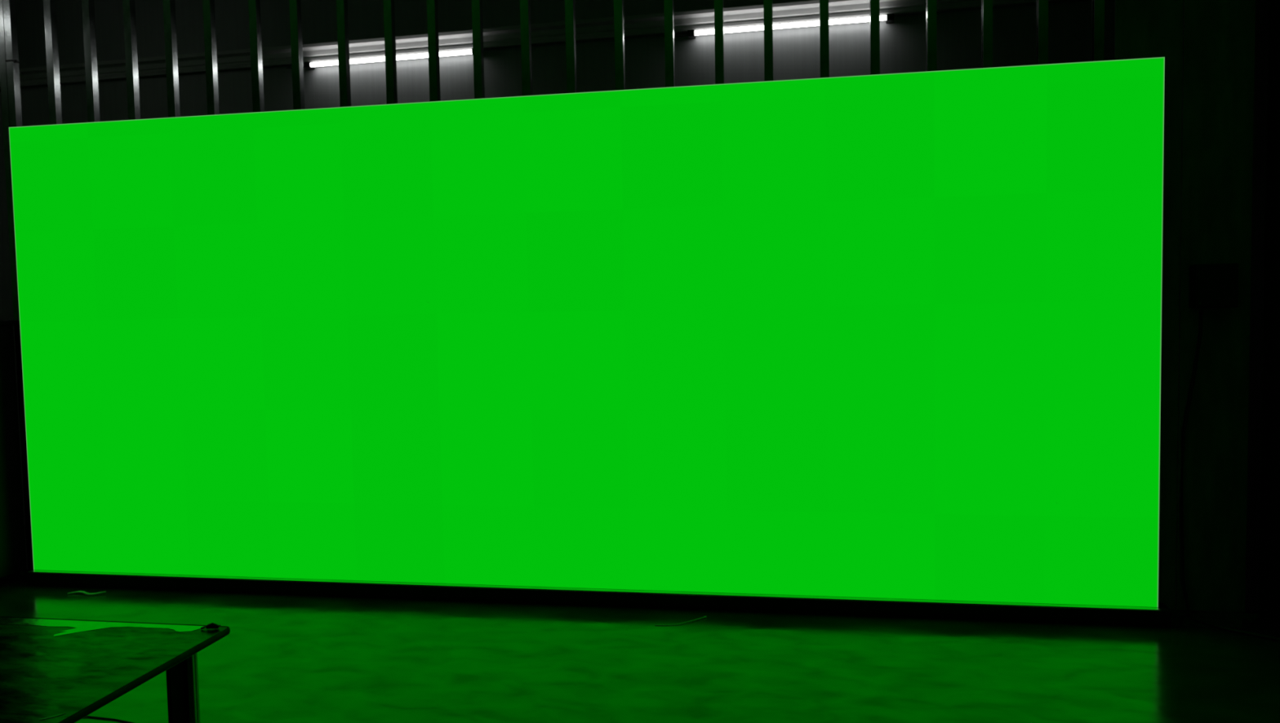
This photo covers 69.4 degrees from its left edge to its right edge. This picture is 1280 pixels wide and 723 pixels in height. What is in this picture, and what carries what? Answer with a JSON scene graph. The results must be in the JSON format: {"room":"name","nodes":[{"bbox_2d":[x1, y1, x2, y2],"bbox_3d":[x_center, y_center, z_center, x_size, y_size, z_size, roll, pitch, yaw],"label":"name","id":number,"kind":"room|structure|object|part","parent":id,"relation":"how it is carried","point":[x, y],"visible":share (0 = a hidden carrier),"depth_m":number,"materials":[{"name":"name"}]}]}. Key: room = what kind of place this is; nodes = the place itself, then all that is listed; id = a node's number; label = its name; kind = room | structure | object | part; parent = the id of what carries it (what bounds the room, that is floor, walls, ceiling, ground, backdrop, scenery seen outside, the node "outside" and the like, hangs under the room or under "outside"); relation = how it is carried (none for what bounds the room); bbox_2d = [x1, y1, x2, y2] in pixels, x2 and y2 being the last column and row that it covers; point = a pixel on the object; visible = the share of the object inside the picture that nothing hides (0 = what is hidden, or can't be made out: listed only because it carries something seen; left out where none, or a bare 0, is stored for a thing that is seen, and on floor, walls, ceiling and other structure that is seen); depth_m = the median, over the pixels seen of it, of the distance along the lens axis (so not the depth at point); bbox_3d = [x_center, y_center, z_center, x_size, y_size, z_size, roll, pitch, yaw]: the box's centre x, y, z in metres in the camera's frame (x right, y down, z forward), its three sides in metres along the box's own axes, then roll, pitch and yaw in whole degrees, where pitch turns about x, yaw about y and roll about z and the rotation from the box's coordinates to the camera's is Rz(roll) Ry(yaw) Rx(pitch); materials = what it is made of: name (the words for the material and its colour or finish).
{"room":"studio","nodes":[
{"label":"studio","id":0,"kind":"room"},
{"bbox_2d":[0,0,1268,555],"bbox_3d":[-0.176,-1.041,6.518,10.200,4.600,0.200,-1,3,10],"label":"wall","id":1,"kind":"structure","parent":0,"point":[903,42],"depth_m":6.48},
{"bbox_2d":[303,60,338,70],"bbox_3d":[-2.273,-2.142,6.610,0.309,0.040,0.194,-1,3,10],"label":"tube light","id":2,"kind":"object","parent":1,"relation":"attached to","point":[310,65],"depth_m":6.65,"materials":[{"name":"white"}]},
{"bbox_2d":[349,56,385,64],"bbox_3d":[-1.927,-2.148,6.533,0.318,0.040,0.125,-1,3,10],"label":"tube light","id":3,"kind":"object","parent":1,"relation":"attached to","point":[375,60],"depth_m":6.59,"materials":[{"name":"white glass"}]},
{"bbox_3d":[-1.774,-2.136,6.569,1.237,0.003,0.002,-1,3,10],"label":"clip rail","id":4,"kind":"part","parent":3,"relation":"part of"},
{"bbox_2d":[395,53,428,61],"bbox_3d":[-1.599,-2.155,6.476,0.286,0.040,0.125,-1,3,10],"label":"tube light","id":5,"kind":"object","parent":1,"relation":"attached to","point":[425,55],"depth_m":6.53,"materials":[{"name":"white glass"}]},
{"bbox_2d":[439,48,473,57],"bbox_3d":[-1.279,-2.161,6.409,0.295,0.040,0.146,-1,3,10],"label":"tube light","id":6,"kind":"object","parent":1,"relation":"attached to","point":[465,52],"depth_m":6.47,"materials":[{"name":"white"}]},
{"bbox_2d":[0,0,1078,89],"bbox_3d":[-0.217,-2.281,6.349,10.000,0.245,0.119,-1,3,10],"label":"trim","id":7,"kind":"structure","parent":1,"relation":"attached to","point":[646,24],"depth_m":6.41,"materials":[{"name":"metal"}]},
{"bbox_2d":[674,29,714,39],"bbox_3d":[0.361,-2.199,6.148,0.272,0.040,0.199,-1,3,10],"label":"tube light","id":8,"kind":"object","parent":1,"relation":"attached to","point":[691,34],"depth_m":6.18,"materials":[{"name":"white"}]},
{"bbox_2d":[724,25,764,34],"bbox_3d":[0.682,-2.204,6.078,0.263,0.040,0.125,-1,3,10],"label":"tube light","id":9,"kind":"object","parent":1,"relation":"attached to","point":[759,28],"depth_m":6.13,"materials":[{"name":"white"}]},
{"bbox_2d":[773,20,819,30],"bbox_3d":[1.018,-2.211,6.020,0.297,0.040,0.125,-1,3,10],"label":"tube light","id":10,"kind":"object","parent":1,"relation":"attached to","point":[810,24],"depth_m":6.07,"materials":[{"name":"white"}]},
{"bbox_3d":[0.982,-2.195,6.089,1.262,0.004,0.003,-1,3,10],"label":"clip rail","id":11,"kind":"part","parent":10,"relation":"part of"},
{"bbox_2d":[828,16,870,26],"bbox_3d":[1.352,-2.217,5.962,0.264,0.040,0.124,-1,3,10],"label":"tube light","id":12,"kind":"object","parent":1,"relation":"attached to","point":[860,20],"depth_m":6.01,"materials":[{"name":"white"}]},
{"bbox_2d":[880,13,893,23],"bbox_3d":[1.586,-2.223,5.937,0.093,0.040,0.197,-1,3,10],"label":"tube light","id":13,"kind":"object","parent":1,"relation":"attached to","point":[887,19],"depth_m":5.97,"materials":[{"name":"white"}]},
{"bbox_2d":[0,525,1279,722],"bbox_3d":[-0.943,1.580,1.955,10.200,0.100,9.740,-1,3,10],"label":"floor","id":14,"kind":"structure","parent":0,"point":[282,659],"depth_m":4.20,"materials":[{"name":"grey concrete"}]},
{"bbox_2d":[66,591,106,595],"bbox_3d":[-3.279,1.370,5.471,0.231,0.016,0.043,-1,3,10],"label":"scrap","id":15,"kind":"object","parent":14,"relation":"on","point":[81,592],"visible":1,"depth_m":5.47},
{"bbox_2d":[84,715,135,722],"bbox_3d":[-2.234,1.461,3.579,1.231,0.006,0.452,1,4,34],"label":"cable","id":16,"kind":"object","parent":14,"relation":"on","point":[86,716],"visible":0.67,"depth_m":3.75,"materials":[{"name":"black plastic"}]},
{"bbox_2d":[0,616,230,722],"bbox_3d":[-1.981,1.154,2.304,1.544,0.751,0.922,-1,3,10],"label":"work table","id":17,"kind":"object","parent":14,"relation":"on","point":[43,675],"depth_m":2.41,"materials":[{"name":"wood"}]},
{"bbox_2d":[39,712,66,719],"bbox_3d":[-1.290,0.780,2.029,0.050,0.001,0.006,-3,4,-37],"label":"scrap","id":18,"kind":"object","parent":17,"relation":"on","point":[65,713],"visible":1,"depth_m":2.03,"materials":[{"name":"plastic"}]},
{"bbox_3d":[-1.931,0.757,2.665,1.468,0.001,0.126,-1,3,10],"label":"tape strip","id":19,"kind":"part","parent":17,"relation":"part of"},
{"bbox_3d":[-1.984,0.801,2.284,1.512,0.006,0.882,-1,3,10],"label":"frame","id":20,"kind":"part","parent":17,"relation":"part of","materials":[{"name":"metal"}]},
{"bbox_3d":[-1.242,1.150,2.506,0.012,0.692,0.072,-1,3,10],"label":"leg","id":21,"kind":"part","parent":17,"relation":"part of","materials":[{"name":"black metal"}]},
{"bbox_3d":[-1.222,1.135,2.549,0.020,0.720,0.020,-1,3,10],"label":"leg","id":22,"kind":"part","parent":17,"relation":"part of","materials":[{"name":"metal"}]},
{"bbox_2d":[200,622,221,629],"bbox_3d":[-1.200,0.739,2.583,0.055,0.018,0.017,-1,3,4],"label":"plug","id":23,"kind":"object","parent":17,"relation":"on","point":[212,625],"visible":1,"depth_m":2.58,"materials":[{"name":"black plastic"}]},
{"bbox_2d":[8,57,1171,627],"bbox_3d":[-0.587,-0.049,5.104,6.495,2.790,0.125,-1,3,10],"label":"led screen","id":24,"kind":"object","parent":14,"relation":"on","point":[890,344],"visible":1,"depth_m":4.99,"materials":[{"name":"green"}]},
{"bbox_2d":[4,568,1264,621],"bbox_3d":[-0.371,1.315,5.269,10.000,0.040,0.050,-1,3,10],"label":"trim","id":25,"kind":"structure","parent":14,"relation":"on","point":[1249,615],"depth_m":4.68,"materials":[{"name":"metal"}]},
{"bbox_2d":[2,0,22,127],"bbox_3d":[-3.846,-0.928,5.739,0.046,4.594,0.046,-1,3,10],"label":"stud","id":26,"kind":"object","parent":25,"relation":"on","point":[9,6],"visible":0.16,"depth_m":5.67,"materials":[{"name":"grey metal"}]},
{"bbox_2d":[5,59,19,63],"bbox_3d":[-3.861,-1.846,5.688,0.057,0.016,0.052,-1,3,10],"label":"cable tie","id":27,"kind":"object","parent":26,"relation":"attached to","point":[15,60],"visible":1,"depth_m":5.67,"materials":[{"name":"black plastic"}]},
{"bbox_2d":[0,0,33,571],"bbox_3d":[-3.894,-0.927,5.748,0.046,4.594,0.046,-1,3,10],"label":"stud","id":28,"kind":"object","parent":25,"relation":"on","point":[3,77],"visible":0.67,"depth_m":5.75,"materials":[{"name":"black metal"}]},
{"bbox_2d":[43,0,62,124],"bbox_3d":[-3.569,-0.930,5.691,0.046,4.594,0.046,-1,3,10],"label":"stud","id":29,"kind":"object","parent":25,"relation":"on","point":[49,6],"visible":0.22,"depth_m":5.63,"materials":[{"name":"grey metal"}]},
{"bbox_2d":[81,0,100,122],"bbox_3d":[-3.310,-0.933,5.646,0.046,4.594,0.046,-1,3,10],"label":"stud","id":30,"kind":"object","parent":25,"relation":"on","point":[87,6],"visible":0.16,"depth_m":5.58,"materials":[{"name":"black metal"}]},
{"bbox_2d":[122,0,140,119],"bbox_3d":[-3.038,-0.936,5.599,0.046,4.594,0.046,-1,3,10],"label":"stud","id":31,"kind":"object","parent":25,"relation":"on","point":[129,9],"visible":0.21,"depth_m":5.54,"materials":[{"name":"black metal"}]},
{"bbox_2d":[162,0,180,117],"bbox_3d":[-2.775,-0.938,5.553,0.046,4.594,0.046,-1,3,10],"label":"stud","id":32,"kind":"object","parent":25,"relation":"on","point":[169,6],"visible":0.22,"depth_m":5.49,"materials":[{"name":"black metal"}]},
{"bbox_2d":[202,0,219,115],"bbox_3d":[-2.520,-0.941,5.509,0.046,4.594,0.046,-1,3,10],"label":"stud","id":33,"kind":"object","parent":25,"relation":"on","point":[209,17],"visible":0.2,"depth_m":5.45,"materials":[{"name":"black metal"}]},
{"bbox_2d":[248,0,264,112],"bbox_3d":[-2.231,-0.943,5.459,0.046,4.594,0.046,-1,3,10],"label":"stud","id":34,"kind":"object","parent":25,"relation":"on","point":[254,6],"visible":0.17,"depth_m":5.39,"materials":[{"name":"black metal"}]},
{"bbox_2d":[288,0,304,110],"bbox_3d":[-1.977,-0.946,5.415,0.046,4.594,0.046,-1,3,10],"label":"stud","id":35,"kind":"object","parent":25,"relation":"on","point":[295,24],"visible":0.2,"depth_m":5.35,"materials":[{"name":"black metal"}]},
{"bbox_2d":[336,0,351,106],"bbox_3d":[-1.690,-0.948,5.365,0.046,4.594,0.046,-1,3,10],"label":"stud","id":36,"kind":"object","parent":25,"relation":"on","point":[341,5],"visible":0.18,"depth_m":5.30,"materials":[{"name":"black metal"}]},
{"bbox_2d":[382,0,397,104],"bbox_3d":[-1.408,-0.951,5.316,0.046,4.594,0.046,-1,3,10],"label":"stud","id":37,"kind":"object","parent":25,"relation":"on","point":[388,5],"visible":0.14,"depth_m":5.25,"materials":[{"name":"black metal"}]},
{"bbox_2d":[426,0,440,102],"bbox_3d":[-1.152,-0.954,5.272,0.046,4.594,0.046,-1,3,10],"label":"stud","id":38,"kind":"object","parent":25,"relation":"on","point":[432,5],"visible":0.16,"depth_m":5.21,"materials":[{"name":"black metal"}]},
{"bbox_2d":[471,0,484,98],"bbox_3d":[-0.892,-0.956,5.227,0.046,4.594,0.046,-1,3,10],"label":"stud","id":39,"kind":"object","parent":25,"relation":"on","point":[477,5],"visible":0.14,"depth_m":5.16,"materials":[{"name":"black metal"}]},
{"bbox_2d":[520,0,532,96],"bbox_3d":[-0.617,-0.959,5.179,0.046,4.594,0.046,-1,3,10],"label":"stud","id":40,"kind":"object","parent":25,"relation":"on","point":[525,5],"visible":0.16,"depth_m":5.12,"materials":[{"name":"black metal"}]},
{"bbox_2d":[564,0,577,93],"bbox_3d":[-0.366,-0.961,5.135,0.046,4.594,0.046,-1,3,10],"label":"stud","id":41,"kind":"object","parent":25,"relation":"on","point":[570,10],"visible":0.15,"depth_m":5.07,"materials":[{"name":"black metal"}]},
{"bbox_2d":[613,0,625,90],"bbox_3d":[-0.097,-0.964,5.089,0.046,4.594,0.046,-1,3,10],"label":"stud","id":42,"kind":"object","parent":25,"relation":"on","point":[619,25],"visible":0.18,"depth_m":5.03,"materials":[{"name":"black metal"}]},
{"bbox_2d":[663,0,675,87],"bbox_3d":[0.174,-0.966,5.042,0.046,4.594,0.046,-1,3,10],"label":"stud","id":43,"kind":"object","parent":25,"relation":"on","point":[668,4],"visible":0.13,"depth_m":4.98,"materials":[{"name":"black metal"}]},
{"bbox_2d":[714,0,724,84],"bbox_3d":[0.440,-0.969,4.995,0.046,4.594,0.046,-1,3,10],"label":"stud","id":44,"kind":"object","parent":25,"relation":"on","point":[718,4],"visible":0.12,"depth_m":4.93,"materials":[{"name":"black metal"}]},
{"bbox_2d":[763,0,773,81],"bbox_3d":[0.697,-0.971,4.951,0.046,4.594,0.046,-1,3,10],"label":"stud","id":45,"kind":"object","parent":25,"relation":"on","point":[767,4],"visible":0.1,"depth_m":4.89,"materials":[{"name":"black metal"}]},
{"bbox_2d":[819,0,829,77],"bbox_3d":[0.984,-0.974,4.901,0.046,4.594,0.046,-1,3,10],"label":"stud","id":46,"kind":"object","parent":25,"relation":"on","point":[824,4],"visible":0.12,"depth_m":4.84,"materials":[{"name":"black metal"}]},
{"bbox_2d":[869,0,879,75],"bbox_3d":[1.238,-0.976,4.857,0.046,4.594,0.046,-1,3,10],"label":"stud","id":47,"kind":"object","parent":25,"relation":"on","point":[874,8],"visible":0.15,"depth_m":4.79,"materials":[{"name":"black metal"}]},
{"bbox_2d":[925,0,937,71],"bbox_3d":[1.518,-0.979,4.808,0.046,4.594,0.046,-1,3,10],"label":"stud","id":48,"kind":"object","parent":25,"relation":"on","point":[931,5],"visible":0.09,"depth_m":4.75,"materials":[{"name":"black metal"}]},
{"bbox_2d":[981,0,992,68],"bbox_3d":[1.788,-0.982,4.761,0.046,4.594,0.046,-1,3,10],"label":"stud","id":49,"kind":"object","parent":25,"relation":"on","point":[986,5],"visible":0.09,"depth_m":4.70,"materials":[{"name":"black metal"}]},
{"bbox_2d":[1035,0,1048,64],"bbox_3d":[2.050,-0.984,4.716,0.046,4.594,0.046,-1,3,10],"label":"stud","id":50,"kind":"object","parent":25,"relation":"on","point":[1042,24],"visible":0.09,"depth_m":4.66,"materials":[{"name":"black metal"}]},
{"bbox_2d":[1091,0,1104,61],"bbox_3d":[2.310,-0.987,4.671,0.046,4.594,0.046,-1,3,10],"label":"stud","id":51,"kind":"object","parent":25,"relation":"on","point":[1098,6],"visible":0.08,"depth_m":4.61,"materials":[{"name":"black metal"}]},
{"bbox_2d":[657,616,706,626],"bbox_3d":[0.219,1.346,4.778,0.292,0.010,0.045,-2,3,-22],"label":"loose wire","id":52,"kind":"object","parent":14,"relation":"on","point":[704,616],"visible":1,"depth_m":4.76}
]}

